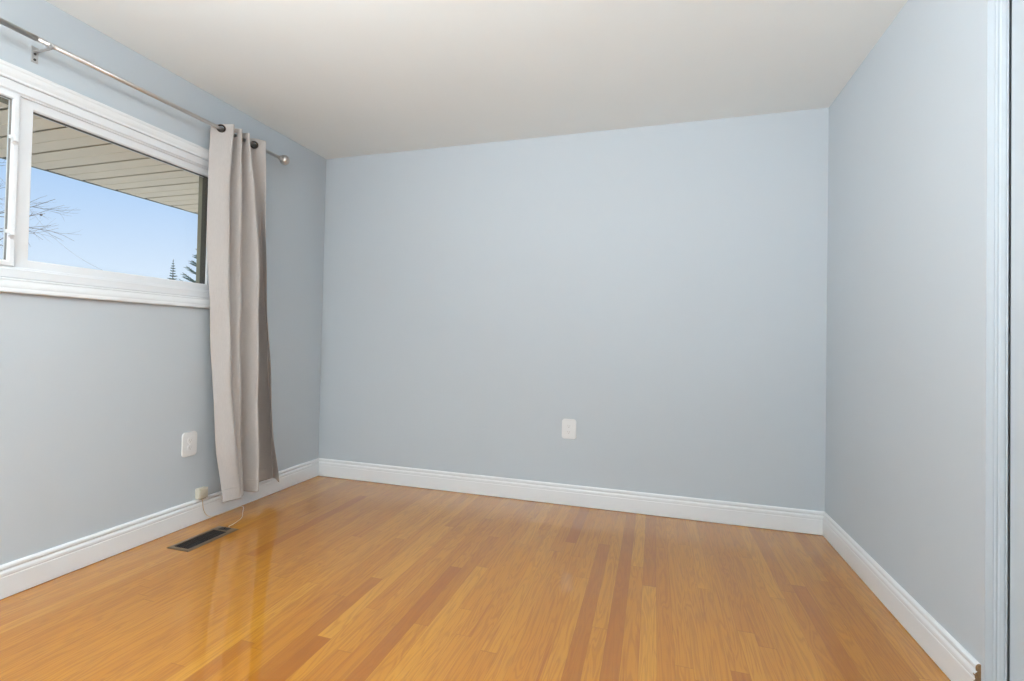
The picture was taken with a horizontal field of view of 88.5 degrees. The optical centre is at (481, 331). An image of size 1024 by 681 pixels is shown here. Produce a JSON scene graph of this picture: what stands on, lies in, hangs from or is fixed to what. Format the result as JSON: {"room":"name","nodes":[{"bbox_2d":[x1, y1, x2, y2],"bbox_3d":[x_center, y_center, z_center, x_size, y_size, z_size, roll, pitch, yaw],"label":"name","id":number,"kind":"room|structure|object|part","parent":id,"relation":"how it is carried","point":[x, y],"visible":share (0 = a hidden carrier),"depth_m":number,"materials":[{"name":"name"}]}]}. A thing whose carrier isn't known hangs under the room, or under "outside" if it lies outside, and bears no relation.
{"room":"empty bedroom","nodes":[
{"label":"empty bedroom","id":0,"kind":"room"},
{"bbox_2d":[0,0,325,564],"bbox_3d":[-1.984,-0.168,2.010,0.160,2.440,4.350,1,-1,18],"label":"wall","id":1,"kind":"structure","parent":0,"point":[98,398],"depth_m":2.55,"materials":[{"name":"paint"}]},
{"bbox_2d":[0,102,198,213],"bbox_3d":[-1.756,-1.035,4.535,1.018,0.164,8.546,1,-1,18],"label":"roof eave","id":2,"kind":"object","parent":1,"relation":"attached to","point":[58,149],"visible":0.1,"depth_m":3.15,"materials":[{"name":"beige plastic"}]},
{"bbox_2d":[0,59,209,308],"bbox_3d":[-1.897,-0.604,2.117,0.115,0.900,2.203,1,-1,18],"label":"window","id":3,"kind":"structure","parent":1,"relation":"in","point":[23,102],"depth_m":2.32,"materials":[{"name":"white plastic"}]},
{"bbox_3d":[-2.031,-0.615,1.637,0.032,0.692,0.999,1,-1,18],"label":"sliding sash","id":4,"kind":"part","parent":3,"relation":"part of","materials":[{"name":"white plastic"}]},
{"bbox_2d":[0,17,289,164],"bbox_3d":[-1.763,-1.148,2.182,0.122,0.108,2.816,1,-1,18],"label":"curtain rod","id":5,"kind":"object","parent":1,"relation":"attached to","point":[284,159],"visible":0.88,"depth_m":2.31,"materials":[{"name":"silver metal"}]},
{"bbox_2d":[207,124,278,502],"bbox_3d":[-1.405,-0.100,3.221,0.137,2.162,0.636,1,-1,15],"label":"curtain","id":6,"kind":"object","parent":5,"relation":"hanging from","point":[236,208],"visible":0.99,"depth_m":3.07,"materials":[{"name":"beige fabric"}]},
{"bbox_2d":[0,458,318,599],"bbox_3d":[-1.926,0.987,1.962,0.014,0.133,4.350,1,-1,18],"label":"baseboard","id":7,"kind":"structure","parent":1,"relation":"attached to","point":[19,575],"depth_m":2.53,"materials":[{"name":"white paint"}]},
{"bbox_2d":[181,431,196,456],"bbox_3d":[-1.612,0.624,2.903,0.009,0.134,0.098,1,-1,18],"label":"wall outlet","id":8,"kind":"object","parent":1,"relation":"attached to","point":[189,439],"visible":1,"depth_m":2.90,"materials":[{"name":"white plastic"}]},
{"bbox_2d":[195,486,243,526],"bbox_3d":[-1.445,0.986,3.066,0.235,0.192,0.331,1,-1,18],"label":"phone jack","id":9,"kind":"object","parent":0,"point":[201,492],"visible":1,"depth_m":2.96,"materials":[{"name":"beige plastic"}]},
{"bbox_3d":[-1.436,1.016,3.067,0.218,0.133,0.321,1,-1,18],"label":"cord","id":10,"kind":"part","parent":9,"relation":"part of","materials":[{"name":"beige plastic"}]},
{"bbox_2d":[0,476,950,680],"bbox_3d":[-0.056,1.132,1.341,4.278,0.100,4.630,1,-1,18],"label":"floor","id":11,"kind":"structure","parent":0,"point":[320,578],"depth_m":2.10,"materials":[{"name":"brown wood"}]},
{"bbox_2d":[167,526,238,551],"bbox_3d":[-1.439,1.070,2.732,0.138,0.016,0.330,1,-1,18],"label":"floor vent","id":12,"kind":"object","parent":11,"relation":"in","point":[206,537],"visible":1,"depth_m":2.71,"materials":[{"name":"brown metal"}]},
{"bbox_2d":[45,0,907,158],"bbox_3d":[-0.002,-1.417,1.387,4.278,0.120,4.630,1,-1,18],"label":"ceiling","id":13,"kind":"structure","parent":0,"point":[335,78],"depth_m":2.56,"materials":[{"name":"paint"}]},
{"bbox_2d":[318,108,828,511],"bbox_3d":[0.675,-0.084,3.495,4.278,2.440,0.140,1,-1,18],"label":"wall","id":14,"kind":"structure","parent":0,"point":[660,290],"depth_m":3.40,"materials":[{"name":"paint"}]},
{"bbox_2d":[562,419,575,438],"bbox_3d":[0.574,0.639,3.432,0.094,0.131,0.009,1,-1,18],"label":"wall outlet","id":15,"kind":"object","parent":14,"relation":"attached to","point":[568,425],"visible":1,"depth_m":3.43,"materials":[{"name":"white plastic"}]},
{"bbox_2d":[318,458,823,534],"bbox_3d":[0.346,1.063,3.493,3.368,0.133,0.014,1,-1,18],"label":"baseboard","id":16,"kind":"structure","parent":14,"relation":"attached to","point":[698,509],"depth_m":3.37,"materials":[{"name":"white paint"}]},
{"bbox_2d":[825,0,1011,680],"bbox_3d":[1.342,-0.116,0.910,0.110,2.440,4.350,1,-1,18],"label":"wall","id":17,"kind":"structure","parent":0,"point":[910,355],"depth_m":1.93,"materials":[{"name":"paint"}]},
{"bbox_2d":[823,512,980,680],"bbox_3d":[1.705,1.070,2.264,0.015,0.133,1.496,1,-1,18],"label":"baseboard","id":18,"kind":"structure","parent":17,"relation":"attached to","point":[949,655],"depth_m":1.97,"materials":[{"name":"white paint"}]},
{"bbox_2d":[993,0,1008,680],"bbox_3d":[1.531,0.052,1.556,0.034,2.135,0.034,1,-1,18],"label":"door frame","id":19,"kind":"structure","parent":17,"relation":"attached to","point":[1001,162],"depth_m":1.54,"materials":[{"name":"paint"}]},
{"bbox_2d":[1010,0,1023,680],"bbox_3d":[1.324,0.033,0.864,0.069,2.115,1.405,1,-1,18],"label":"door","id":20,"kind":"structure","parent":17,"relation":"in","point":[1017,128],"depth_m":1.50,"materials":[{"name":"paint"}]},
{"label":"outside","id":21,"kind":"structure","parent":0,"visible":0},
{"bbox_3d":[-39.147,1.319,16.540,80.200,0.200,140.000,1,-1,18],"label":"ground","id":22,"kind":"structure","parent":21,"visible":0},
{"bbox_2d":[0,165,82,245],"bbox_3d":[-8.767,-0.721,9.239,1.675,4.931,3.134,1,-1,7],"label":"bare tree","id":23,"kind":"object","parent":22,"relation":"on","point":[2,165],"visible":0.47,"depth_m":10.13,"materials":[{"name":"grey plant"}]},
{"bbox_2d":[168,259,177,279],"bbox_3d":[-18.544,-1.198,31.375,0.828,6.250,0.930,1,-1,18],"label":"spruce tree","id":24,"kind":"object","parent":22,"relation":"on","point":[172,275],"visible":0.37,"depth_m":31.39,"materials":[{"name":"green plant"}]},
{"bbox_2d":[179,255,196,282],"bbox_3d":[-9.239,-0.668,17.840,2.014,5.100,2.028,2,-1,-24],"label":"spruce tree","id":25,"kind":"object","parent":22,"relation":"on","point":[192,262],"visible":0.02,"depth_m":17.26,"materials":[{"name":"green plant"}]}
]}

